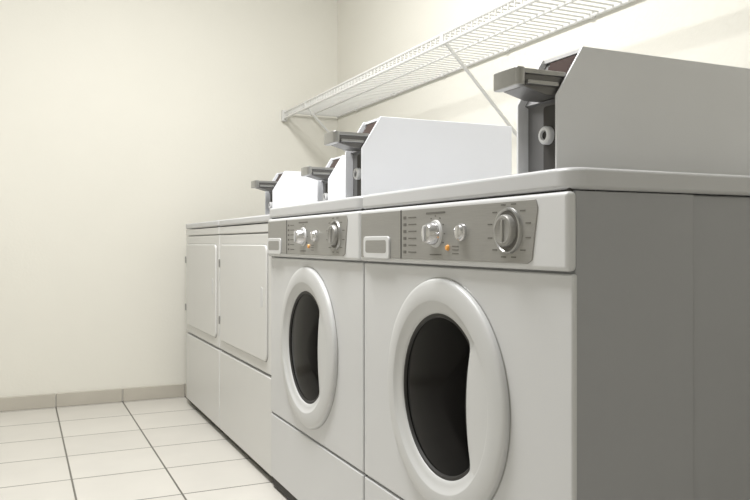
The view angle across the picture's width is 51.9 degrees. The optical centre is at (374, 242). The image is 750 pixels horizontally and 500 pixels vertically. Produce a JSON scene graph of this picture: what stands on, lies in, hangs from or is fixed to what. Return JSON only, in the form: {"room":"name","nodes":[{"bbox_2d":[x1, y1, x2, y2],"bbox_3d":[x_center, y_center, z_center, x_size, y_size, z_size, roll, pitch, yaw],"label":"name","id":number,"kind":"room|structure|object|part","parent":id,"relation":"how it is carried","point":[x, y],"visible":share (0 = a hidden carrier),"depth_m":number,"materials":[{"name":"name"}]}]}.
{"room":"laundry","nodes":[
{"label":"laundry","id":0,"kind":"room"},
{"bbox_2d":[0,396,288,499],"bbox_3d":[-0.731,0.777,0.897,3.762,0.070,5.460,0,0,-25],"label":"floor","id":1,"kind":"structure","parent":0,"point":[162,448],"depth_m":2.68,"materials":[{"name":"beige tile"}]},
{"bbox_2d":[185,220,225,431],"bbox_3d":[-0.416,0.327,3.428,0.735,0.831,0.652,0,0,-25],"label":"dryer","id":2,"kind":"object","parent":1,"relation":"on","point":[202,306],"visible":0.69,"depth_m":3.21,"materials":[{"name":"white metal"}]},
{"bbox_3d":[-0.739,0.188,3.279,0.014,0.365,0.581,0,0,-25],"label":"door","id":3,"kind":"part","parent":2,"relation":"part of","materials":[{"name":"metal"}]},
{"bbox_3d":[-0.727,0.188,3.285,0.028,0.438,0.648,0,0,-25],"label":"panel","id":4,"kind":"part","parent":2,"relation":"part of","materials":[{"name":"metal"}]},
{"bbox_3d":[-0.727,0.567,3.285,0.028,0.302,0.648,0,0,-25],"label":"access panel","id":5,"kind":"part","parent":2,"relation":"part of","materials":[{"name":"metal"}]},
{"bbox_2d":[251,171,316,214],"bbox_3d":[-0.275,-0.194,3.301,0.517,0.210,0.110,0,0,-25],"label":"box","id":6,"kind":"object","parent":2,"relation":"on","point":[287,188],"visible":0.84,"depth_m":3.21,"materials":[{"name":"metal"}]},
{"bbox_3d":[-0.454,-0.252,3.202,0.084,0.008,0.066,0,0,-25],"label":"slide rail","id":7,"kind":"part","parent":6,"relation":"part of","materials":[{"name":"metal"}]},
{"bbox_3d":[-0.264,-0.194,3.364,0.444,0.210,0.006,0,0,-25],"label":"panel","id":8,"kind":"part","parent":6,"relation":"part of","materials":[{"name":"white metal"}]},
{"bbox_3d":[-0.220,-0.194,3.269,0.444,0.210,0.006,0,0,-25],"label":"panel","id":9,"kind":"part","parent":6,"relation":"part of","materials":[{"name":"white metal"}]},
{"bbox_2d":[218,214,272,478],"bbox_3d":[-0.135,0.327,2.819,0.735,0.831,0.675,0,0,-25],"label":"dryer","id":10,"kind":"object","parent":1,"relation":"on","point":[244,263],"visible":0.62,"depth_m":2.60,"materials":[{"name":"white metal"}]},
{"bbox_3d":[-0.459,0.188,2.670,0.014,0.365,0.603,0,0,-25],"label":"door","id":11,"kind":"part","parent":10,"relation":"part of","materials":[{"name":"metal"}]},
{"bbox_3d":[-0.446,0.188,2.676,0.028,0.438,0.671,0,0,-25],"label":"panel","id":12,"kind":"part","parent":10,"relation":"part of","materials":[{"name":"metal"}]},
{"bbox_3d":[-0.446,0.567,2.676,0.028,0.302,0.671,0,0,-25],"label":"access panel","id":13,"kind":"part","parent":10,"relation":"part of","materials":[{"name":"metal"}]},
{"bbox_2d":[301,155,344,201],"bbox_3d":[-0.012,-0.194,2.729,0.517,0.210,0.110,0,0,-25],"label":"box","id":14,"kind":"object","parent":10,"relation":"on","point":[330,179],"visible":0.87,"depth_m":2.62,"materials":[{"name":"metal"}]},
{"bbox_3d":[-0.190,-0.252,2.630,0.084,0.008,0.066,0,0,-25],"label":"slide rail","id":15,"kind":"part","parent":14,"relation":"part of","materials":[{"name":"metal"}]},
{"bbox_3d":[0.000,-0.194,2.792,0.444,0.210,0.006,0,0,-25],"label":"panel","id":16,"kind":"part","parent":14,"relation":"part of","materials":[{"name":"white metal"}]},
{"bbox_3d":[0.043,-0.194,2.697,0.444,0.210,0.006,0,0,-25],"label":"panel","id":17,"kind":"part","parent":14,"relation":"part of","materials":[{"name":"white metal"}]},
{"bbox_2d":[267,196,367,499],"bbox_3d":[0.142,0.318,2.183,0.766,0.848,0.702,0,0,-25],"label":"washing machine","id":18,"kind":"object","parent":1,"relation":"on","point":[318,268],"visible":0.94,"depth_m":1.96,"materials":[{"name":"white metal"}]},
{"bbox_2d":[268,241,278,249],"bbox_3d":[-0.299,0.007,2.279,0.002,0.027,0.104,0,0,-25],"label":"handle","id":19,"kind":"object","parent":18,"relation":"on","point":[272,245],"depth_m":2.28,"materials":[{"name":"grey plastic"}]},
{"bbox_3d":[-0.297,0.009,2.280,0.006,0.047,0.128,0,0,-25],"label":"drawer handle","id":20,"kind":"part","parent":18,"relation":"part of","materials":[{"name":"plastic"}]},
{"bbox_3d":[-0.202,-0.017,2.045,0.021,0.042,0.042,0,0,-25],"label":"temperature knob","id":21,"kind":"part","parent":18,"relation":"part of","materials":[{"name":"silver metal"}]},
{"bbox_2d":[288,217,343,252],"bbox_3d":[-0.157,-0.019,1.979,0.002,0.083,0.415,0,0,-25],"label":"control panel","id":22,"kind":"object","parent":18,"relation":"attached to","point":[316,234],"depth_m":1.95,"materials":[{"name":"silver metal"}]},
{"bbox_3d":[-0.168,0.278,2.040,0.010,0.470,0.695,0,0,-25],"label":"panel","id":23,"kind":"part","parent":18,"relation":"part of","materials":[{"name":"white metal"}]},
{"bbox_3d":[-0.168,0.615,2.040,0.010,0.192,0.695,0,0,-25],"label":"access panel","id":24,"kind":"part","parent":18,"relation":"part of","materials":[{"name":"white metal"}]},
{"bbox_2d":[324,116,511,197],"bbox_3d":[0.113,-0.212,2.031,0.517,0.210,0.110,0,0,-25],"label":"box","id":25,"kind":"object","parent":18,"relation":"on","point":[386,154],"visible":0.93,"depth_m":1.98,"materials":[{"name":"metal"}]},
{"bbox_3d":[-0.066,-0.269,1.932,0.084,0.008,0.066,0,0,-25],"label":"slide rail","id":26,"kind":"part","parent":25,"relation":"part of","materials":[{"name":"metal"}]},
{"bbox_3d":[0.124,-0.212,2.094,0.444,0.210,0.006,0,0,-25],"label":"panel","id":27,"kind":"part","parent":25,"relation":"part of","materials":[{"name":"white metal"}]},
{"bbox_3d":[-0.019,-0.270,1.970,0.052,0.080,0.100,0,0,-25],"label":"slant plate","id":28,"kind":"part","parent":25,"relation":"part of","materials":[{"name":"white metal"}]},
{"bbox_3d":[0.162,-0.212,2.054,0.410,0.208,0.104,0,0,-25],"label":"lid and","id":29,"kind":"part","parent":25,"relation":"part of","materials":[{"name":"white metal"}]},
{"bbox_2d":[361,167,749,499],"bbox_3d":[0.439,0.318,1.537,0.766,0.848,0.718,0,0,-25],"label":"washing machine","id":30,"kind":"object","parent":1,"relation":"on","point":[567,333],"visible":1,"depth_m":1.18,"materials":[{"name":"white metal"}]},
{"bbox_2d":[365,240,385,252],"bbox_3d":[0.001,0.007,1.626,0.002,0.027,0.104,0,0,-25],"label":"handle","id":31,"kind":"object","parent":30,"relation":"on","point":[371,246],"depth_m":1.62,"materials":[{"name":"grey plastic"}]},
{"bbox_3d":[0.004,0.009,1.627,0.006,0.047,0.128,0,0,-25],"label":"drawer handle","id":32,"kind":"part","parent":30,"relation":"part of","materials":[{"name":"plastic"}]},
{"bbox_3d":[0.129,0.615,1.394,0.010,0.192,0.711,0,0,-25],"label":"access panel","id":33,"kind":"part","parent":30,"relation":"part of","materials":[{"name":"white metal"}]},
{"bbox_3d":[0.098,-0.017,1.392,0.021,0.042,0.042,0,0,-25],"label":"temperature knob","id":34,"kind":"part","parent":30,"relation":"part of","materials":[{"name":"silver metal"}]},
{"bbox_2d":[403,203,530,257],"bbox_3d":[0.143,-0.019,1.326,0.002,0.083,0.415,0,0,-25],"label":"control panel","id":35,"kind":"object","parent":30,"relation":"attached to","point":[460,230],"depth_m":1.29,"materials":[{"name":"silver metal"}]},
{"bbox_3d":[0.129,0.278,1.394,0.010,0.470,0.711,0,0,-25],"label":"panel","id":36,"kind":"part","parent":30,"relation":"part of","materials":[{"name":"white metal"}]},
{"bbox_2d":[494,46,749,175],"bbox_3d":[0.433,-0.212,1.345,0.517,0.210,0.110,0,0,-25],"label":"box","id":37,"kind":"object","parent":30,"relation":"on","point":[584,106],"visible":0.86,"depth_m":1.29,"materials":[{"name":"metal"}]},
{"bbox_3d":[0.444,-0.212,1.407,0.444,0.210,0.006,0,0,-25],"label":"panel","id":38,"kind":"part","parent":37,"relation":"part of","materials":[{"name":"grey metal"}]},
{"bbox_3d":[0.254,-0.269,1.245,0.084,0.008,0.066,0,0,-25],"label":"slide rail","id":39,"kind":"part","parent":37,"relation":"part of","materials":[{"name":"metal"}]},
{"bbox_3d":[0.300,-0.270,1.284,0.052,0.080,0.100,0,0,-25],"label":"slant plate","id":40,"kind":"part","parent":37,"relation":"part of","materials":[{"name":"white metal"}]},
{"bbox_3d":[0.482,-0.212,1.367,0.410,0.208,0.104,0,0,-25],"label":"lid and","id":41,"kind":"part","parent":37,"relation":"part of","materials":[{"name":"white metal"}]},
{"bbox_2d":[0,0,336,406],"bbox_3d":[-1.858,-0.500,3.345,3.762,2.485,0.070,0,0,-25],"label":"wall","id":42,"kind":"structure","parent":0,"point":[125,125],"depth_m":3.62,"materials":[{"name":"beige paint"}]},
{"bbox_2d":[0,383,185,411],"bbox_3d":[-1.841,0.711,3.307,3.621,0.062,0.013,0,0,-25],"label":"baseboard","id":43,"kind":"structure","parent":42,"relation":"attached to","point":[13,403],"depth_m":3.54,"materials":[{"name":"tile"}]},
{"bbox_2d":[337,0,749,174],"bbox_3d":[0.946,-0.500,1.669,0.070,2.485,5.320,0,0,-25],"label":"wall","id":44,"kind":"structure","parent":0,"point":[370,33],"depth_m":2.75,"materials":[{"name":"beige paint"}]},
{"bbox_2d":[281,0,635,151],"bbox_3d":[0.291,-0.504,2.637,0.312,0.347,3.013,0,0,-25],"label":"wire shelf","id":45,"kind":"object","parent":44,"relation":"attached to","point":[308,107],"visible":0.99,"depth_m":2.67,"materials":[{"name":"white metal"}]}
]}

